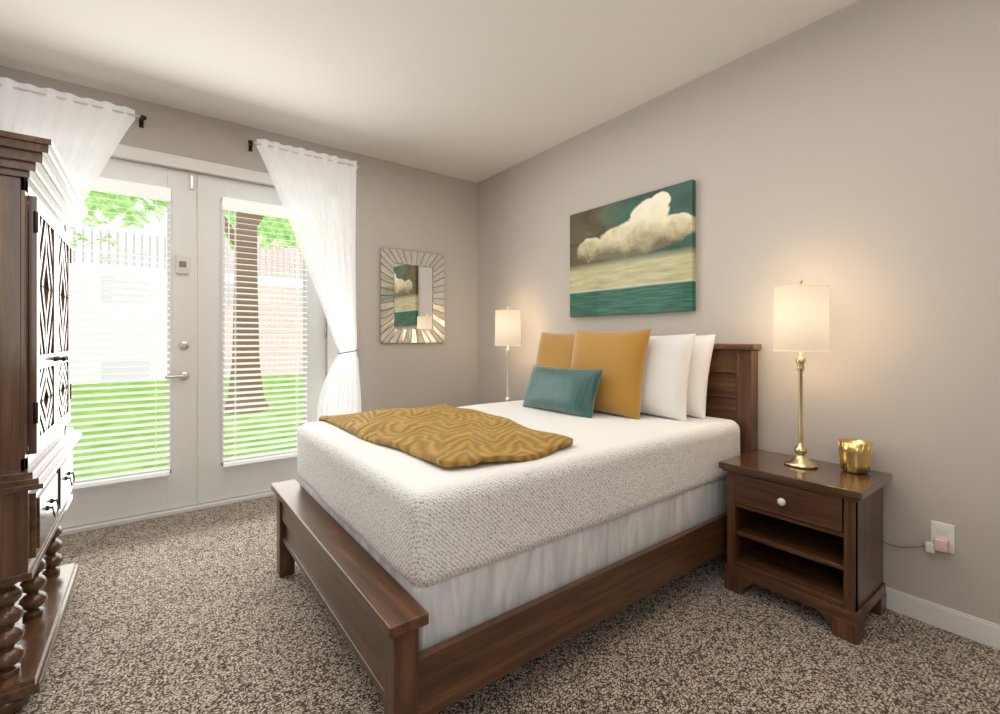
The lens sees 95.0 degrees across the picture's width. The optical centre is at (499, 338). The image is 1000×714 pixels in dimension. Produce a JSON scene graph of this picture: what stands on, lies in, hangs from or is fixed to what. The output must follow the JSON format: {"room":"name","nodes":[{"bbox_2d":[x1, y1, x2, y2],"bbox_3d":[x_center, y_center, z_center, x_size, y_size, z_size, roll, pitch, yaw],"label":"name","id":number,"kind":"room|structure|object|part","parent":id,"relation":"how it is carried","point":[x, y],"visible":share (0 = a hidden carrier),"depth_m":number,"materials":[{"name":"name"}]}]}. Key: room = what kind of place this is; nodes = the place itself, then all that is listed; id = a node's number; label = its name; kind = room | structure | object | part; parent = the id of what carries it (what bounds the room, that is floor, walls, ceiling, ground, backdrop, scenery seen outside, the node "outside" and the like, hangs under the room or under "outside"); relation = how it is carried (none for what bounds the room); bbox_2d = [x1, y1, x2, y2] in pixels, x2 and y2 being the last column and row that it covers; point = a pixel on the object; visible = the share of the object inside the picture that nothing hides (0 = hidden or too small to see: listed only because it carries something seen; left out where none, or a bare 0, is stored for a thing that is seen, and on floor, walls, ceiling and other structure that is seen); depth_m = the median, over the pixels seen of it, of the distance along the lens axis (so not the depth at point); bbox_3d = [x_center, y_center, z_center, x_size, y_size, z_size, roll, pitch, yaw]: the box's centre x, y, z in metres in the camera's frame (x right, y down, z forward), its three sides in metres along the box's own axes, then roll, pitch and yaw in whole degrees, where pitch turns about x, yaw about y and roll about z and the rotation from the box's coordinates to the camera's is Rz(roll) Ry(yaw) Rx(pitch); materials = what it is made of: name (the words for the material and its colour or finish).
{"room":"bedroom","nodes":[
{"label":"bedroom","id":0,"kind":"room"},
{"bbox_2d":[0,65,476,411],"bbox_3d":[-1.635,-0.181,3.607,3.420,2.740,0.150,0,0,-37],"label":"wall","id":1,"kind":"structure","parent":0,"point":[399,206],"depth_m":4.00,"materials":[{"name":"paint"}]},
{"bbox_2d":[0,77,146,232],"bbox_3d":[-2.594,-0.135,2.700,0.815,2.623,0.138,0,0,-37],"label":"curtain","id":2,"kind":"object","parent":1,"relation":"hanging from","point":[85,133],"visible":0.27,"depth_m":2.72,"materials":[{"name":"white fabric"}]},
{"bbox_3d":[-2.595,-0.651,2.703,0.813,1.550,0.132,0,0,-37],"label":"rod","id":3,"kind":"part","parent":2,"relation":"part of","materials":[{"name":"black"}]},
{"bbox_2d":[60,144,337,535],"bbox_3d":[-2.131,-0.021,3.219,1.910,2.420,0.167,0,0,-37],"label":"door frame","id":4,"kind":"structure","parent":1,"relation":"attached to","point":[123,152],"depth_m":3.14,"materials":[{"name":"white wood"}]},
{"bbox_2d":[59,158,196,528],"bbox_3d":[-2.476,0.004,2.947,0.874,2.311,0.057,0,0,-37],"label":"french door","id":5,"kind":"structure","parent":4,"relation":"attached to","point":[93,504],"depth_m":3.12,"materials":[{"name":"white paint"}]},
{"bbox_2d":[66,177,170,488],"bbox_3d":[-2.441,-0.044,2.901,0.580,1.912,0.067,0,0,-37],"label":"door blind","id":6,"kind":"object","parent":5,"relation":"attached to","point":[106,185],"depth_m":2.92,"materials":[{"name":"white plastic"}]},
{"bbox_2d":[197,174,325,503],"bbox_3d":[-1.776,0.004,3.477,0.874,2.311,0.057,0,0,-37],"label":"french door","id":7,"kind":"structure","parent":4,"relation":"attached to","point":[215,482],"depth_m":3.28,"materials":[{"name":"white paint"}]},
{"bbox_2d":[222,197,307,466],"bbox_3d":[-1.741,-0.044,3.431,0.580,1.912,0.067,0,0,-37],"label":"door blind","id":8,"kind":"object","parent":7,"relation":"attached to","point":[230,204],"depth_m":3.40,"materials":[{"name":"white plastic"}]},
{"bbox_2d":[248,139,360,421],"bbox_3d":[-1.481,-0.135,3.543,0.838,2.623,0.138,0,0,-37],"label":"curtain","id":9,"kind":"object","parent":1,"relation":"attached to","point":[316,192],"visible":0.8,"depth_m":3.62,"materials":[{"name":"white fabric"}]},
{"bbox_2d":[380,248,444,342],"bbox_3d":[-0.780,-0.371,4.141,0.628,0.820,0.025,0,0,-37],"label":"sunburst mirror","id":10,"kind":"object","parent":1,"relation":"attached to","point":[412,288],"visible":1,"depth_m":4.12,"materials":[{"name":"silver mirror"}]},
{"bbox_2d":[0,0,858,182],"bbox_3d":[-0.171,-1.601,1.673,3.720,0.100,5.000,0,0,-37],"label":"ceiling","id":11,"kind":"structure","parent":0,"point":[469,90],"depth_m":2.51,"materials":[{"name":"paint"}]},
{"bbox_2d":[14,495,999,713],"bbox_3d":[-0.171,1.239,1.673,3.720,0.100,5.000,0,0,-37],"label":"floor","id":12,"kind":"structure","parent":0,"point":[192,612],"depth_m":1.74,"materials":[{"name":"carpet"}]},
{"bbox_2d":[0,130,87,713],"bbox_3d":[-1.944,0.280,1.679,0.562,1.818,1.000,0,0,-37],"label":"armoire","id":13,"kind":"object","parent":12,"relation":"on","point":[40,200],"visible":1,"depth_m":1.50,"materials":[{"name":"brown wood"}]},
{"bbox_2d":[271,329,760,713],"bbox_3d":[0.099,0.568,2.395,2.094,1.242,1.508,0,0,-37],"label":"bed","id":14,"kind":"object","parent":12,"relation":"on","point":[450,548],"visible":0.98,"depth_m":1.72,"materials":[{"name":"white fabric"}]},
{"bbox_2d":[319,403,572,467],"bbox_3d":[-0.291,0.493,2.172,0.801,0.199,1.392,0,0,-37],"label":"throw","id":15,"kind":"object","parent":14,"relation":"on","point":[445,435],"depth_m":1.87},
{"bbox_2d":[536,331,599,368],"bbox_3d":[0.432,0.195,3.137,0.200,0.479,0.583,0,0,-37],"label":"pillow","id":16,"kind":"object","parent":14,"relation":"on","point":[554,350],"depth_m":3.13,"materials":[{"name":"fabric"}]},
{"bbox_2d":[571,329,650,419],"bbox_3d":[0.610,0.191,2.663,0.209,0.487,0.535,0,0,-37],"label":"pillow","id":17,"kind":"object","parent":14,"relation":"on","point":[624,357],"depth_m":2.52,"materials":[{"name":"fabric"}]},
{"bbox_2d":[640,333,695,421],"bbox_3d":[0.800,0.204,2.648,0.216,0.460,0.643,0,0,-37],"label":"pillow","id":18,"kind":"object","parent":14,"relation":"on","point":[669,364],"depth_m":2.45,"materials":[{"name":"white fabric"}]},
{"bbox_2d":[687,334,715,418],"bbox_3d":[0.953,0.206,2.724,0.218,0.456,0.620,0,0,-37],"label":"pillow","id":19,"kind":"object","parent":14,"relation":"on","point":[701,392],"depth_m":2.50,"materials":[{"name":"white fabric"}]},
{"bbox_2d":[719,449,891,644],"bbox_3d":[1.369,0.889,2.087,0.430,0.600,0.556,0,0,-37],"label":"nightstand","id":20,"kind":"object","parent":12,"relation":"on","point":[813,538],"visible":1,"depth_m":1.98,"materials":[{"name":"brown wood"}]},
{"bbox_2d":[773,279,830,468],"bbox_3d":[1.394,0.157,2.124,0.225,0.862,0.225,0,0,-37],"label":"table lamp","id":21,"kind":"object","parent":20,"relation":"on","point":[801,323],"visible":1,"depth_m":2.05,"materials":[{"name":"beige fabric"}]},
{"bbox_3d":[1.394,-0.090,2.124,0.225,0.305,0.225,0,0,-37],"label":"lamp shade","id":22,"kind":"part","parent":21,"relation":"part of","materials":[{"name":"beige fabric"}]},
{"bbox_2d":[838,438,872,473],"bbox_3d":[1.568,0.521,2.024,0.125,0.132,0.124,0,0,-37],"label":"cup","id":23,"kind":"object","parent":20,"relation":"on","point":[854,454],"visible":1,"depth_m":1.99,"materials":[{"name":"gold metal"}]},
{"bbox_3d":[0.071,0.889,3.801,0.430,0.600,0.556,0,0,-37],"label":"nightstand","id":24,"kind":"object","parent":12,"relation":"on","visible":0},
{"bbox_2d":[495,306,520,401],"bbox_3d":[0.066,0.157,3.878,0.225,0.862,0.225,0,0,-37],"label":"table lamp","id":25,"kind":"object","parent":24,"relation":"on","point":[507,322],"visible":0.84,"depth_m":3.79,"materials":[{"name":"white fabric"}]},
{"bbox_3d":[0.066,-0.090,3.878,0.225,0.305,0.225,0,0,-37],"label":"lamp shade","id":26,"kind":"part","parent":25,"relation":"part of","materials":[{"name":"beige fabric"}]},
{"bbox_2d":[477,0,999,624],"bbox_3d":[1.252,-0.181,2.751,0.150,2.740,5.000,0,0,-37],"label":"wall","id":27,"kind":"structure","parent":0,"point":[855,151],"depth_m":2.14,"materials":[{"name":"paint"}]},
{"bbox_2d":[570,180,695,316],"bbox_3d":[0.851,-0.552,3.122,0.038,0.778,1.000,0,0,-37],"label":"painting","id":28,"kind":"object","parent":27,"relation":"attached to","point":[636,254],"visible":1,"depth_m":3.02,"materials":[{"name":"fabric"}]},
{"bbox_2d":[883,520,954,553],"bbox_3d":[1.736,0.830,1.954,0.039,0.148,0.288,0,0,-37],"label":"socket","id":29,"kind":"object","parent":27,"relation":"attached to","point":[942,534],"visible":0.98,"depth_m":1.87,"materials":[{"name":"white plastic"}]},
{"bbox_2d":[886,587,999,649],"bbox_3d":[-0.171,1.143,1.673,3.419,0.093,4.700,0,0,-37],"label":"baseboard","id":30,"kind":"structure","parent":27,"relation":"attached to","point":[982,631],"depth_m":1.87,"materials":[{"name":"white wood"}]},
{"label":"outside","id":31,"kind":"structure","parent":0,"visible":0},
{"bbox_2d":[66,374,302,477],"bbox_3d":[-6.891,1.279,8.413,22.000,0.060,13.840,0,0,-37],"label":"lawn","id":32,"kind":"structure","parent":31,"point":[299,375],"depth_m":6.80,"materials":[{"name":"green plant"}]},
{"bbox_2d":[67,198,302,384],"bbox_3d":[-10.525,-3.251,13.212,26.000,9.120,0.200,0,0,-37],"label":"fence","id":33,"kind":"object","parent":32,"relation":"on","point":[151,220],"depth_m":13.19,"materials":[{"name":"white wood"}]},
{"bbox_2d":[71,191,301,262],"bbox_3d":[-7.604,-3.911,9.353,18.000,7.800,2.520,0,0,-37],"label":"foliage","id":34,"kind":"object","parent":32,"relation":"on","point":[94,194],"visible":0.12,"depth_m":10.08,"materials":[{"name":"green plant"}]},
{"bbox_2d":[225,212,269,413],"bbox_3d":[-4.476,-1.176,7.883,2.668,4.930,0.780,0,0,-37],"label":"tree","id":35,"kind":"object","parent":32,"relation":"on","point":[252,217],"visible":0.41,"depth_m":7.78,"materials":[{"name":"brown plant"}]}
]}

